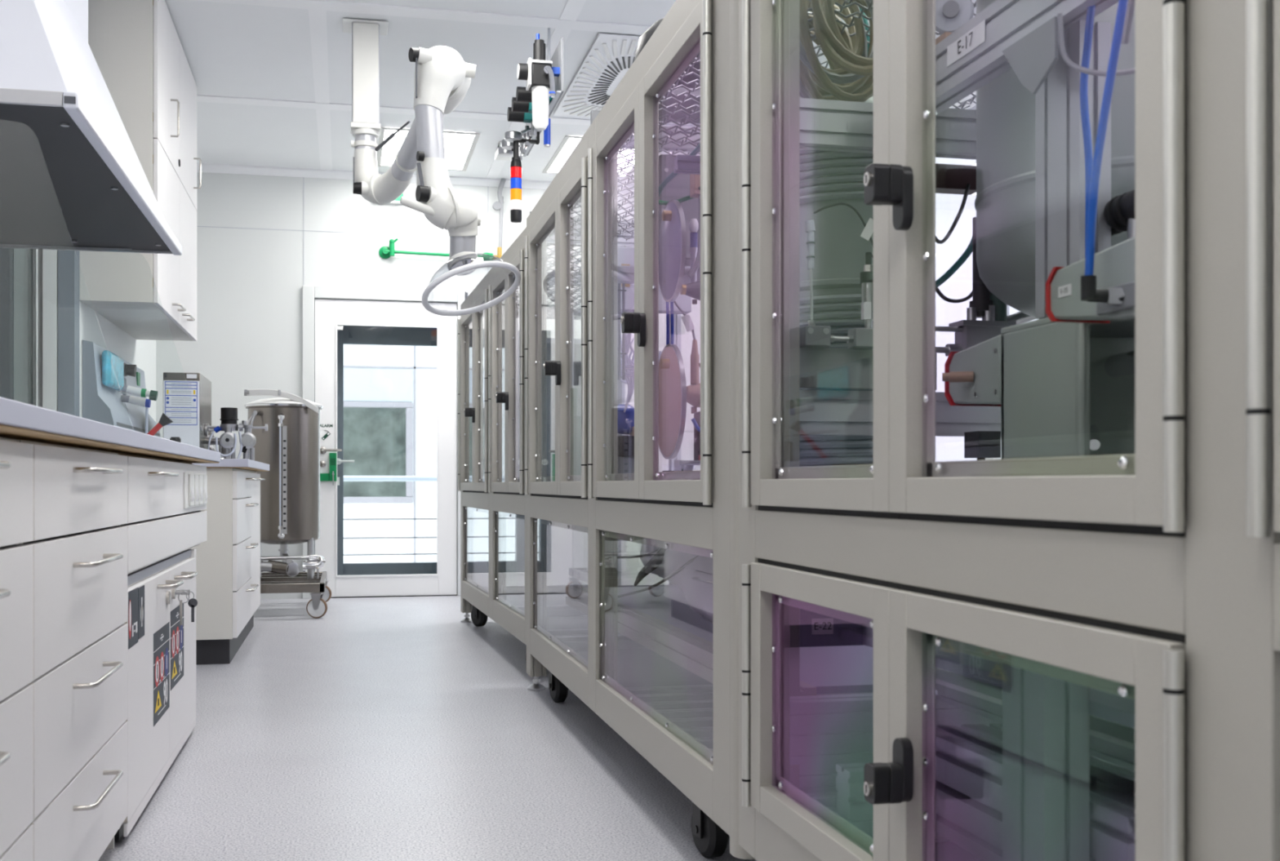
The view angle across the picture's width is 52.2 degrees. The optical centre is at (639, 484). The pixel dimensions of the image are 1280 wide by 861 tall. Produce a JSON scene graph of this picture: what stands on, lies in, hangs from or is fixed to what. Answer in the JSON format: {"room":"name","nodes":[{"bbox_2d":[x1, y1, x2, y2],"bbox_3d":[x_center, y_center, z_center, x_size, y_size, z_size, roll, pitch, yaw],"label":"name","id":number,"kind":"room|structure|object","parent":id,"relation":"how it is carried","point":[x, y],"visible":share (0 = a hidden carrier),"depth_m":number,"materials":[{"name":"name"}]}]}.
{"room":"laboratory","nodes":[
{"label":"laboratory","id":0,"kind":"room"},
{"bbox_2d":[0,248,13,399],"bbox_3d":[-3.526,-0.705,4.329,2.230,3.230,7.200,0,0,-13],"label":"wall","id":1,"kind":"structure","parent":0,"point":[6,255],"depth_m":7.86,"materials":[{"name":"grey"}]},
{"bbox_2d":[13,248,155,422],"bbox_3d":[-2.054,-0.705,3.099,0.100,3.030,12.150,0,0,-13],"label":"wall","id":2,"kind":"structure","parent":0,"point":[24,260],"depth_m":5.56,"materials":[{"name":"white paint"}]},
{"bbox_2d":[35,248,39,407],"bbox_3d":[-2.290,-0.825,4.199,0.084,1.370,2.800,0,0,-13],"label":"window","id":3,"kind":"structure","parent":2,"relation":"in","point":[37,251],"depth_m":5.54,"materials":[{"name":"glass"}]},
{"bbox_2d":[42,249,136,417],"bbox_3d":[-2.663,-0.702,6.365,0.149,3.024,1.690,0,0,-13],"label":"wall","id":4,"kind":"structure","parent":0,"point":[67,322],"depth_m":5.55,"materials":[{"name":"white paint"}]},
{"bbox_2d":[82,340,160,437],"bbox_3d":[-2.541,-0.372,6.465,0.129,0.516,1.508,0,0,-13],"label":"lab instrument","id":5,"kind":"object","parent":4,"relation":"attached to","point":[101,403],"visible":0.57,"depth_m":5.82,"materials":[{"name":"grey plastic"}]},
{"bbox_2d":[102,350,124,391],"bbox_3d":[-2.427,-0.520,6.023,0.040,0.160,0.380,0,0,-13],"label":"screen","id":6,"kind":"object","parent":5,"relation":"hanging from","point":[108,377],"visible":0.99,"depth_m":5.91,"materials":[{"name":"blue glass"}]},
{"bbox_2d":[120,395,151,408],"bbox_3d":[-2.485,-0.405,6.359,0.198,0.065,0.042,0,0,-13],"label":"tap","id":7,"kind":"object","parent":5,"relation":"attached to","point":[144,402],"visible":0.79,"depth_m":6.35,"materials":[{"name":"grey plastic"}]},
{"bbox_2d":[118,385,158,400],"bbox_3d":[-2.449,-0.442,6.295,0.240,0.081,0.048,0,0,-13],"label":"tap","id":8,"kind":"object","parent":5,"relation":"attached to","point":[143,393],"visible":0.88,"depth_m":6.29,"materials":[{"name":"grey plastic"}]},
{"bbox_2d":[79,0,201,341],"bbox_3d":[-2.426,-1.504,6.474,0.361,1.419,1.580,0,0,-13],"label":"upper cabinet","id":9,"kind":"object","parent":4,"relation":"attached to","point":[135,46],"visible":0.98,"depth_m":5.75,"materials":[{"name":"white laminate"}]},
{"bbox_2d":[155,172,700,585],"bbox_3d":[-1.259,-0.705,9.609,4.320,3.030,0.200,0,0,-13],"label":"wall","id":10,"kind":"structure","parent":0,"point":[250,282],"depth_m":9.25,"materials":[{"name":"white paint"}]},
{"bbox_2d":[196,177,449,285],"bbox_3d":[-2.225,-0.680,9.287,2.294,2.980,0.002,0,0,-13],"label":"trim","id":11,"kind":"structure","parent":10,"relation":"attached to","point":[303,230],"depth_m":9.25,"materials":[{"name":"grey metal"}]},
{"bbox_2d":[302,285,468,599],"bbox_3d":[-1.813,-0.295,9.361,1.170,2.210,0.120,0,0,-13],"label":"door","id":12,"kind":"structure","parent":10,"relation":"in","point":[330,313],"depth_m":9.36,"materials":[{"name":"white"}]},
{"bbox_2d":[320,453,336,485],"bbox_3d":[-2.210,-0.105,9.248,0.125,0.230,0.059,0,0,-13],"label":"guard","id":13,"kind":"object","parent":12,"relation":"attached to","point":[331,476],"visible":0.88,"depth_m":9.25,"materials":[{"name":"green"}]},
{"bbox_2d":[314,298,457,575],"bbox_3d":[-1.801,-0.340,9.671,1.250,2.500,0.160,0,0,-13],"label":"door frame","id":14,"kind":"structure","parent":10,"relation":"in","point":[346,335],"depth_m":9.61,"materials":[{"name":"grey metal"}]},
{"bbox_2d":[196,163,634,193],"bbox_3d":[-1.231,-2.195,9.487,4.320,0.050,0.050,0,0,-13],"label":"trim","id":15,"kind":"structure","parent":10,"relation":"attached to","point":[210,168],"depth_m":9.25,"materials":[{"name":"white metal"}]},
{"bbox_2d":[378,238,493,261],"bbox_3d":[-1.467,-1.683,9.417,0.812,0.147,0.072,0,0,-11],"label":"pipe","id":16,"kind":"object","parent":10,"relation":"attached to","point":[385,252],"visible":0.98,"depth_m":9.36,"materials":[{"name":"green metal"}]},
{"bbox_2d":[260,582,668,599],"bbox_3d":[-1.060,0.775,9.547,3.960,0.070,0.008,0,0,-13],"label":"baseboard","id":17,"kind":"structure","parent":10,"relation":"attached to","point":[291,595],"depth_m":9.23,"materials":[{"name":"white plastic"}]},
{"bbox_2d":[492,178,506,259],"bbox_3d":[-1.024,-1.928,9.508,0.098,0.596,0.040,0,0,-13],"label":"riser pipe","id":18,"kind":"object","parent":10,"relation":"attached to","point":[497,206],"visible":0.95,"depth_m":9.50,"materials":[{"name":"white metal"}]},
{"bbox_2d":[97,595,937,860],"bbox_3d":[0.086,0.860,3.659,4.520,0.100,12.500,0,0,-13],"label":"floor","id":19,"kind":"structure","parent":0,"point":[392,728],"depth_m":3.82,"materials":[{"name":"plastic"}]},
{"bbox_2d":[0,437,33,860],"bbox_3d":[-1.202,0.336,1.507,0.820,0.808,0.899,0,0,-13],"label":"base cabinet","id":20,"kind":"object","parent":19,"relation":"on","point":[16,458],"visible":1,"depth_m":1.93,"materials":[{"name":"beige"}]},
{"bbox_2d":[19,440,127,860],"bbox_3d":[-1.401,0.336,2.386,0.820,0.808,0.897,0,0,-13],"label":"base cabinet","id":21,"kind":"object","parent":19,"relation":"on","point":[80,681],"visible":0.85,"depth_m":2.37,"materials":[{"name":"beige"}]},
{"bbox_2d":[114,549,197,840],"bbox_3d":[-1.653,0.511,3.522,0.828,0.597,1.401,0,0,-13],"label":"base cabinet","id":22,"kind":"object","parent":19,"relation":"on","point":[162,651],"visible":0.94,"depth_m":3.40,"materials":[{"name":"grey"}]},
{"bbox_2d":[0,436,191,464],"bbox_3d":[-1.464,-0.071,2.488,0.720,0.005,4.100,0,0,-13],"label":"underlay","id":23,"kind":"object","parent":22,"relation":"on","point":[121,454],"visible":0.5,"depth_m":3.30,"materials":[{"name":"brown wood"}]},
{"bbox_2d":[0,396,150,451],"bbox_3d":[-1.236,-0.093,1.636,0.830,0.038,2.537,0,0,-13],"label":"countertop","id":24,"kind":"structure","parent":23,"relation":"on","point":[18,420],"depth_m":2.09,"materials":[{"name":"grey laminate"}]},
{"bbox_2d":[110,435,220,463],"bbox_3d":[-1.707,-0.093,3.720,0.829,0.038,1.731,0,0,-13],"label":"countertop","id":25,"kind":"structure","parent":23,"relation":"on","point":[160,448],"depth_m":3.53,"materials":[{"name":"grey"}]},
{"bbox_2d":[146,413,173,435],"bbox_3d":[-2.231,-0.224,5.955,0.199,0.204,0.062,0,0,-13],"label":"torch","id":26,"kind":"object","parent":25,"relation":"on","point":[164,420],"visible":0.67,"depth_m":5.95,"materials":[{"name":"red plastic"}]},
{"bbox_2d":[163,372,211,448],"bbox_3d":[-2.348,-0.335,6.796,0.175,0.441,0.588,0,0,-13],"label":"lab instrument","id":27,"kind":"object","parent":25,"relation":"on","point":[179,406],"visible":0.84,"depth_m":6.52,"materials":[{"name":"grey"}]},
{"bbox_2d":[128,597,143,639],"bbox_3d":[-1.168,0.305,3.032,0.001,0.090,0.214,0,0,-13],"label":"print","id":28,"kind":"object","parent":22,"relation":"attached to","point":[135,604],"depth_m":3.03,"materials":[{"name":"black"}]},
{"bbox_2d":[153,634,169,714],"bbox_3d":[-1.264,0.498,3.459,0.001,0.202,0.305,0,0,-13],"label":"print","id":29,"kind":"object","parent":22,"relation":"attached to","point":[161,642],"depth_m":3.45,"materials":[{"name":"black"}]},
{"bbox_2d":[118,454,208,574],"bbox_3d":[-1.689,0.072,3.663,0.820,0.275,1.712,0,0,-13],"label":"drawer unit","id":30,"kind":"object","parent":22,"relation":"on","point":[159,527],"depth_m":3.47,"materials":[{"name":"beige laminate"}]},
{"bbox_2d":[170,612,183,681],"bbox_3d":[-1.337,0.466,3.781,0.001,0.189,0.305,0,0,-13],"label":"print","id":31,"kind":"object","parent":22,"relation":"attached to","point":[176,630],"depth_m":3.76,"materials":[{"name":"black paper"}]},
{"bbox_2d":[174,590,197,625],"bbox_3d":[-1.276,0.346,3.673,0.059,0.097,0.036,0,0,-13],"label":"keys","id":32,"kind":"object","parent":22,"relation":"hanging from","point":[193,602],"visible":1,"depth_m":3.68,"materials":[{"name":"metal"}]},
{"bbox_2d":[188,474,195,506],"bbox_3d":[-1.385,0.019,4.044,0.010,0.098,0.100,0,0,-13],"label":"socket","id":33,"kind":"object","parent":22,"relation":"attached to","point":[191,477],"depth_m":4.02,"materials":[{"name":"white plastic"}]},
{"bbox_2d":[198,475,204,505],"bbox_3d":[-1.444,0.019,4.302,0.010,0.098,0.100,0,0,-13],"label":"socket","id":34,"kind":"object","parent":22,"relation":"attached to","point":[200,477],"depth_m":4.27,"materials":[{"name":"white plastic"}]},
{"bbox_2d":[189,467,265,665],"bbox_3d":[-2.284,0.369,6.604,0.686,0.882,1.670,0,0,-13],"label":"base cabinet","id":35,"kind":"object","parent":19,"relation":"on","point":[228,564],"visible":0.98,"depth_m":5.85,"materials":[{"name":"grey"}]},
{"bbox_2d":[191,458,269,471],"bbox_3d":[-2.279,-0.092,6.600,0.696,0.040,1.720,0,0,-13],"label":"countertop","id":36,"kind":"structure","parent":35,"relation":"on","point":[241,464],"depth_m":5.83,"materials":[{"name":"grey laminate"}]},
{"bbox_2d":[204,407,267,460],"bbox_3d":[-2.094,-0.250,6.789,0.315,0.289,0.170,0,0,-26],"label":"pump","id":37,"kind":"object","parent":36,"relation":"on","point":[227,442],"visible":0.86,"depth_m":6.76,"materials":[{"name":"silver metal"}]},
{"bbox_2d":[260,571,331,617],"bbox_3d":[-2.341,0.704,8.324,0.726,0.212,1.091,0,0,-13],"label":"trolley","id":38,"kind":"object","parent":19,"relation":"on","point":[270,583],"visible":0.56,"depth_m":7.88,"materials":[{"name":"metal"}]},
{"bbox_2d":[244,389,325,578],"bbox_3d":[-2.330,0.006,8.289,0.662,1.187,0.649,0,0,-13],"label":"tank","id":39,"kind":"object","parent":38,"relation":"on","point":[290,491],"visible":0.94,"depth_m":8.12,"materials":[{"name":"silver metal"}]},
{"bbox_2d":[457,211,700,662],"bbox_3d":[-0.329,-0.163,6.623,1.016,1.946,2.467,0,0,-14],"label":"enclosure","id":40,"kind":"object","parent":19,"relation":"on","point":[500,495],"visible":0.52,"depth_m":6.36,"materials":[{"name":"silver metal"}]},
{"bbox_2d":[506,593,567,606],"bbox_3d":[-0.433,0.655,7.175,0.850,0.006,1.155,0,0,-14],"label":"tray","id":41,"kind":"object","parent":40,"relation":"on","point":[516,599],"depth_m":7.38,"materials":[{"name":"grey"}]},
{"bbox_2d":[570,312,581,475],"bbox_3d":[-0.317,-0.365,6.029,0.140,0.850,0.140,0,0,-13],"label":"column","id":42,"kind":"structure","parent":40,"relation":"on","point":[575,420],"depth_m":5.97,"materials":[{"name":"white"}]},
{"bbox_2d":[546,337,625,476],"bbox_3d":[-0.367,-0.365,7.294,0.500,0.850,0.410,0,0,-13],"label":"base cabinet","id":43,"kind":"object","parent":40,"relation":"on","point":[550,341],"visible":0.04,"depth_m":7.06,"materials":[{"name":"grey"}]},
{"bbox_2d":[524,0,1001,859],"bbox_3d":[0.323,-0.215,3.905,0.959,1.931,2.865,0,0,-13],"label":"enclosure","id":44,"kind":"object","parent":19,"relation":"on","point":[668,684],"depth_m":3.09,"materials":[{"name":"silver metal"}]},
{"bbox_2d":[617,283,626,379],"bbox_3d":[-0.057,-0.510,4.138,0.028,0.360,0.012,0,0,-13],"label":"conduit riser","id":45,"kind":"object","parent":44,"relation":"attached to","point":[623,290],"visible":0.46,"depth_m":4.13,"materials":[{"name":"grey metal"}]},
{"bbox_2d":[617,404,634,473],"bbox_3d":[-0.039,-0.099,4.246,0.125,0.318,0.100,0,0,-13],"label":"vessel","id":46,"kind":"object","parent":44,"relation":"on","point":[625,420],"visible":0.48,"depth_m":4.21,"materials":[{"name":"blue"}]},
{"bbox_2d":[620,333,634,412],"bbox_3d":[-0.031,-0.385,4.186,0.100,0.313,0.026,0,0,-13],"label":"cable bundle","id":47,"kind":"object","parent":44,"relation":"hanging from","point":[628,338],"visible":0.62,"depth_m":4.19,"materials":[{"name":"grey plastic"}]},
{"bbox_2d":[617,247,691,314],"bbox_3d":[0.044,-0.720,4.636,0.270,0.220,0.075,0,0,-13],"label":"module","id":48,"kind":"object","parent":44,"relation":"attached to","point":[625,255],"visible":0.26,"depth_m":4.59,"materials":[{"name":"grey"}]},
{"bbox_2d":[617,544,713,624],"bbox_3d":[0.184,0.249,3.940,0.326,0.270,1.523,0,0,-13],"label":"wrapped bundle","id":49,"kind":"object","parent":44,"relation":"on","point":[692,574],"visible":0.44,"depth_m":3.56,"materials":[{"name":"grey plastic"}]},
{"bbox_2d":[634,18,700,124],"bbox_3d":[0.116,-1.156,3.615,0.270,0.240,0.270,0,0,-13],"label":"flexible duct","id":50,"kind":"object","parent":44,"relation":"on","point":[644,38],"visible":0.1,"depth_m":3.54,"materials":[{"name":"silver metal"}]},
{"bbox_2d":[658,344,686,459],"bbox_3d":[0.070,-0.220,3.502,0.036,0.308,0.308,0,0,-13],"label":"disc cover","id":51,"kind":"object","parent":44,"relation":"attached to","point":[672,376],"visible":0.91,"depth_m":3.46,"materials":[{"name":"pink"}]},
{"bbox_2d":[658,200,686,302],"bbox_3d":[0.074,-0.620,3.482,0.036,0.268,0.268,0,0,-13],"label":"disc cover","id":52,"kind":"object","parent":44,"relation":"attached to","point":[673,231],"visible":0.97,"depth_m":3.44,"materials":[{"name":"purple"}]},
{"bbox_2d":[662,279,700,413],"bbox_3d":[0.167,-0.371,3.544,0.213,0.361,0.068,0,0,-13],"label":"hose","id":53,"kind":"object","parent":52,"relation":"attached to","point":[693,391],"visible":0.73,"depth_m":3.53,"materials":[{"name":"beige plastic"}]},
{"bbox_2d":[658,154,700,266],"bbox_3d":[0.350,-0.787,3.830,0.628,0.295,0.122,0,0,-13],"label":"module","id":54,"kind":"object","parent":44,"relation":"attached to","point":[678,188],"visible":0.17,"depth_m":3.71,"materials":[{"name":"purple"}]},
{"bbox_2d":[680,280,700,304],"bbox_3d":[0.194,-0.531,3.581,0.166,0.082,0.060,0,0,-13],"label":"valve","id":55,"kind":"object","parent":44,"relation":"in","point":[692,290],"visible":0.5,"depth_m":3.55,"materials":[{"name":"plastic"}]},
{"bbox_2d":[688,218,698,282],"bbox_3d":[0.147,-0.637,3.570,0.027,0.173,0.025,0,0,-13],"label":"pressure transmitter","id":56,"kind":"object","parent":55,"relation":"on","point":[693,224],"visible":0.9,"depth_m":3.56,"materials":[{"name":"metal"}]},
{"bbox_2d":[686,173,700,278],"bbox_3d":[0.160,-0.698,3.475,0.077,0.305,0.052,0,0,-13],"label":"hose","id":57,"kind":"object","parent":44,"relation":"attached to","point":[695,180],"visible":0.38,"depth_m":3.46,"materials":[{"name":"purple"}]},
{"bbox_2d":[693,411,700,460],"bbox_3d":[0.201,-0.065,3.432,0.095,0.250,0.113,0,0,-13],"label":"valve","id":58,"kind":"object","parent":44,"relation":"on","point":[696,415],"visible":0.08,"depth_m":3.44,"materials":[{"name":"metal"}]},
{"bbox_2d":[800,220,831,348],"bbox_3d":[0.329,-0.377,2.462,0.051,0.238,0.042,0,0,-13],"label":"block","id":59,"kind":"object","parent":44,"relation":"attached to","point":[811,335],"visible":0.94,"depth_m":2.45,"materials":[{"name":"grey metal"}]},
{"bbox_2d":[800,82,873,466],"bbox_3d":[0.471,-0.425,2.998,0.385,0.970,0.385,0,0,-6],"label":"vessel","id":60,"kind":"object","parent":44,"relation":"on","point":[827,178],"visible":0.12,"depth_m":2.82,"materials":[{"name":"grey"}]},
{"bbox_2d":[935,163,976,302],"bbox_3d":[0.635,-0.509,2.677,0.147,0.282,0.057,0,0,-13],"label":"cable loop","id":61,"kind":"object","parent":44,"relation":"attached to","point":[950,179],"visible":0.49,"depth_m":2.66,"materials":[{"name":"black rubber"}]},
{"bbox_2d":[738,0,1279,860],"bbox_3d":[0.911,-0.197,1.170,1.016,1.718,2.722,0,0,-13],"label":"enclosure","id":62,"kind":"object","parent":19,"relation":"on","point":[1096,637],"visible":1,"depth_m":1.57,"materials":[{"name":"silver metal"}]},
{"bbox_2d":[813,202,873,349],"bbox_3d":[0.391,-0.393,2.475,0.141,0.270,0.043,0,0,-13],"label":"hose","id":63,"kind":"object","parent":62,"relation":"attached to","point":[863,337],"visible":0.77,"depth_m":2.47,"materials":[{"name":"grey"}]},
{"bbox_2d":[935,0,973,44],"bbox_3d":[0.523,-0.785,2.211,0.068,0.095,0.058,0,0,-13],"label":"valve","id":64,"kind":"object","parent":62,"relation":"on","point":[950,15],"visible":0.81,"depth_m":2.19,"materials":[{"name":"grey"}]},
{"bbox_2d":[974,0,1135,317],"bbox_3d":[0.873,-0.455,2.309,0.546,1.030,0.546,0,0,-13],"label":"vessel","id":65,"kind":"object","parent":62,"relation":"in","point":[1005,200],"visible":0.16,"depth_m":2.20,"materials":[{"name":"grey metal"}]},
{"bbox_2d":[935,217,1035,460],"bbox_3d":[0.665,-0.225,2.511,0.264,0.570,0.065,0,0,-13],"label":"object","id":66,"kind":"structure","parent":65,"relation":"attached to","point":[970,332],"depth_m":2.49,"materials":[{"name":"black metal"}]},
{"bbox_2d":[1001,317,1135,459],"bbox_3d":[0.734,-0.073,1.832,0.260,0.342,0.490,0,0,-13],"label":"motor housing","id":67,"kind":"object","parent":62,"relation":"on","point":[1056,385],"visible":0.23,"depth_m":1.96,"materials":[{"name":"grey metal"}]},
{"bbox_2d":[942,334,1001,406],"bbox_3d":[0.578,-0.180,2.145,0.170,0.109,0.190,0,0,-13],"label":"machine part","id":68,"kind":"object","parent":67,"relation":"attached to","point":[971,376],"visible":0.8,"depth_m":2.12,"materials":[{"name":"grey metal"}]},
{"bbox_2d":[1045,236,1135,323],"bbox_3d":[0.608,-0.231,1.550,0.086,0.142,0.356,0,0,-13],"label":"valve actuator","id":69,"kind":"object","parent":67,"relation":"attached to","point":[1114,266],"visible":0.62,"depth_m":1.60,"materials":[{"name":"grey metal"}]},
{"bbox_2d":[1080,0,1128,305],"bbox_3d":[0.557,-0.411,1.514,0.053,0.399,0.098,0,0,-13],"label":"air hose","id":70,"kind":"object","parent":69,"relation":"attached to","point":[1089,292],"visible":1,"depth_m":1.53,"materials":[{"name":"blue plastic"}]},
{"bbox_2d":[1089,425,1100,450],"bbox_3d":[0.708,-0.075,2.041,0.018,0.047,0.087,0,0,17],"label":"rod","id":71,"kind":"object","parent":67,"relation":"attached to","point":[1095,443],"visible":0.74,"depth_m":2.01,"materials":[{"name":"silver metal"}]},
{"bbox_2d":[1103,189,1135,239],"bbox_3d":[0.672,-0.329,1.834,0.050,0.157,0.282,0,0,-13],"label":"corrugated hose","id":72,"kind":"object","parent":67,"relation":"on","point":[1119,213],"visible":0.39,"depth_m":1.80,"materials":[{"name":"black"}]},
{"bbox_2d":[1104,350,1135,377],"bbox_3d":[0.761,-0.185,1.961,0.084,0.084,0.393,0,0,-5],"label":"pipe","id":73,"kind":"object","parent":67,"relation":"attached to","point":[1123,364],"visible":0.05,"depth_m":2.02,"materials":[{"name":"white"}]},
{"bbox_2d":[1079,4,1095,257],"bbox_3d":[0.612,-0.480,1.790,0.019,0.341,0.035,0,0,13],"label":"air hose","id":74,"kind":"object","parent":62,"relation":"hanging from","point":[1083,93],"visible":0.75,"depth_m":1.79,"materials":[{"name":"blue plastic"}]},
{"bbox_2d":[1057,0,1135,76],"bbox_3d":[0.618,-0.566,1.599,0.035,0.109,0.295,0,0,-24],"label":"cable","id":75,"kind":"object","parent":62,"relation":"in","point":[1131,4],"visible":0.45,"depth_m":1.68,"materials":[{"name":"grey plastic"}]},
{"bbox_2d":[164,0,976,186],"bbox_3d":[0.086,-2.270,3.659,4.520,0.100,12.500,0,0,-13],"label":"ceiling","id":76,"kind":"structure","parent":0,"point":[231,50],"depth_m":6.94,"materials":[{"name":"white paint"}]},
{"bbox_2d":[0,0,182,255],"bbox_3d":[-1.728,-1.503,3.539,0.721,1.434,1.814,0,0,-13],"label":"extraction hood","id":77,"kind":"object","parent":76,"relation":"attached to","point":[52,83],"visible":1,"depth_m":3.39,"materials":[{"name":"white metal"}]},
{"bbox_2d":[377,127,408,167],"bbox_3d":[-1.636,-2.211,8.610,0.175,0.006,1.022,0,0,-13],"label":"recessed light","id":78,"kind":"object","parent":76,"relation":"in","point":[386,156],"depth_m":8.54,"materials":[{"name":"grey plastic"}]},
{"bbox_2d":[342,17,520,315],"bbox_3d":[-0.942,-1.440,5.670,0.485,1.550,1.726,0,0,-21],"label":"extraction arm","id":79,"kind":"object","parent":76,"relation":"hanging from","point":[442,79],"visible":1,"depth_m":5.05,"materials":[{"name":"white plastic"}]},
{"bbox_2d":[421,251,520,315],"bbox_3d":[-0.651,-0.782,5.056,0.385,0.234,0.375,0,0,-13],"label":"hood","id":80,"kind":"object","parent":79,"relation":"attached to","point":[460,263],"depth_m":5.04,"materials":[{"name":"white"}]},
{"bbox_2d":[443,131,479,171],"bbox_3d":[-1.228,-2.211,8.703,0.229,0.006,1.021,0,0,-13],"label":"recessed light","id":81,"kind":"object","parent":76,"relation":"in","point":[460,147],"depth_m":8.60,"materials":[{"name":"grey plastic"}]},
{"bbox_2d":[191,0,838,179],"bbox_3d":[0.102,-2.217,3.586,4.320,0.006,12.150,0,0,-13],"label":"ceiling light","id":82,"kind":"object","parent":76,"relation":"attached to","point":[567,22],"depth_m":6.39,"materials":[{"name":"white"}]},
{"bbox_2d":[522,27,564,156],"bbox_3d":[-0.481,-1.990,6.452,0.047,0.461,1.180,0,0,-13],"label":"gas manifold","id":83,"kind":"object","parent":76,"relation":"hanging from","point":[557,58],"visible":0.34,"depth_m":5.99,"materials":[{"name":"grey"}]},
{"bbox_2d":[501,133,531,154],"bbox_3d":[-0.621,-1.746,6.677,0.177,0.111,0.084,0,0,-13],"label":"pressure gauge","id":84,"kind":"object","parent":83,"relation":"attached to","point":[504,144],"visible":0.55,"depth_m":6.67,"materials":[{"name":"metal"}]},
{"bbox_2d":[504,125,530,146],"bbox_3d":[-0.588,-1.746,6.531,0.177,0.111,0.084,0,0,-13],"label":"pressure gauge","id":85,"kind":"object","parent":83,"relation":"attached to","point":[509,136],"visible":0.94,"depth_m":6.51,"materials":[{"name":"metal"}]},
{"bbox_2d":[506,106,536,137],"bbox_3d":[-0.569,-1.787,6.453,0.165,0.134,0.068,0,0,-13],"label":"pressure regulator","id":86,"kind":"object","parent":83,"relation":"attached to","point":[517,117],"visible":0.52,"depth_m":6.43,"materials":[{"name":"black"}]},
{"bbox_2d":[511,97,532,113],"bbox_3d":[-0.531,-1.787,6.287,0.165,0.134,0.068,0,0,-13],"label":"pressure regulator","id":87,"kind":"object","parent":83,"relation":"attached to","point":[520,107],"visible":0.26,"depth_m":6.25,"materials":[{"name":"teal"}]},
{"bbox_2d":[510,131,539,222],"bbox_3d":[-0.576,-1.535,6.534,0.144,0.460,0.058,0,0,-13],"label":"tower","id":88,"kind":"object","parent":83,"relation":"hanging from","point":[516,163],"visible":0.99,"depth_m":6.50,"materials":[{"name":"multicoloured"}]},
{"bbox_2d":[515,86,552,104],"bbox_3d":[-0.494,-1.787,6.122,0.165,0.134,0.068,0,0,-13],"label":"pressure regulator","id":89,"kind":"object","parent":83,"relation":"attached to","point":[522,95],"visible":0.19,"depth_m":6.08,"materials":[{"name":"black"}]},
{"bbox_2d":[516,33,559,130],"bbox_3d":[-0.454,-1.817,5.891,0.188,0.435,0.152,0,0,-13],"label":"filter regulator","id":90,"kind":"object","parent":83,"relation":"attached to","point":[539,74],"visible":1,"depth_m":5.88,"materials":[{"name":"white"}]},
{"bbox_2d":[531,85,549,130],"bbox_3d":[-0.450,-1.695,5.916,0.080,0.190,0.080,0,0,-13],"label":"bowl","id":91,"kind":"object","parent":90,"relation":"on","point":[540,94],"depth_m":5.89,"materials":[{"name":"white plastic"}]},
{"bbox_2d":[542,66,555,97],"bbox_3d":[-0.407,-1.799,5.852,0.051,0.138,0.052,0,0,-13],"label":"outlet","id":92,"kind":"object","parent":90,"relation":"attached to","point":[548,73],"depth_m":5.84,"materials":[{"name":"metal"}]},
{"bbox_2d":[542,135,582,173],"bbox_3d":[-0.531,-2.211,8.798,0.110,0.006,1.022,0,0,-13],"label":"recessed light","id":93,"kind":"object","parent":76,"relation":"in","point":[564,150],"depth_m":8.76,"materials":[{"name":"grey plastic"}]},
{"bbox_2d":[553,33,660,122],"bbox_3d":[-0.036,-2.207,7.194,0.660,0.014,1.450,0,0,-13],"label":"ceiling vent","id":94,"kind":"object","parent":76,"relation":"in","point":[611,56],"visible":0.25,"depth_m":7.04,"materials":[{"name":"white"}]},
{"bbox_2d":[617,149,634,177],"bbox_3d":[-0.105,-2.211,9.020,0.207,0.006,0.777,0,0,-13],"label":"recessed light","id":95,"kind":"object","parent":76,"relation":"in","point":[627,152],"depth_m":8.97,"materials":[{"name":"grey"}]},
{"bbox_3d":[-1.727,0.900,11.046,7.500,0.120,2.490,0,0,-13],"label":"floor","id":96,"kind":"structure","parent":0,"visible":0},
{"bbox_2d":[343,475,436,555],"bbox_3d":[-1.714,0.442,12.120,7.000,1.036,0.060,0,0,-13],"label":"balcony railing","id":97,"kind":"object","parent":96,"relation":"on","point":[346,478],"visible":0.02,"depth_m":11.98,"materials":[{"name":"white metal"}]},
{"label":"outside","id":98,"kind":"structure","parent":0,"visible":0},
{"bbox_2d":[343,344,436,563],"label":"window","id":99,"kind":"structure","parent":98,"point":[390,391],"depth_m":14.40,"materials":[{"name":"white"}]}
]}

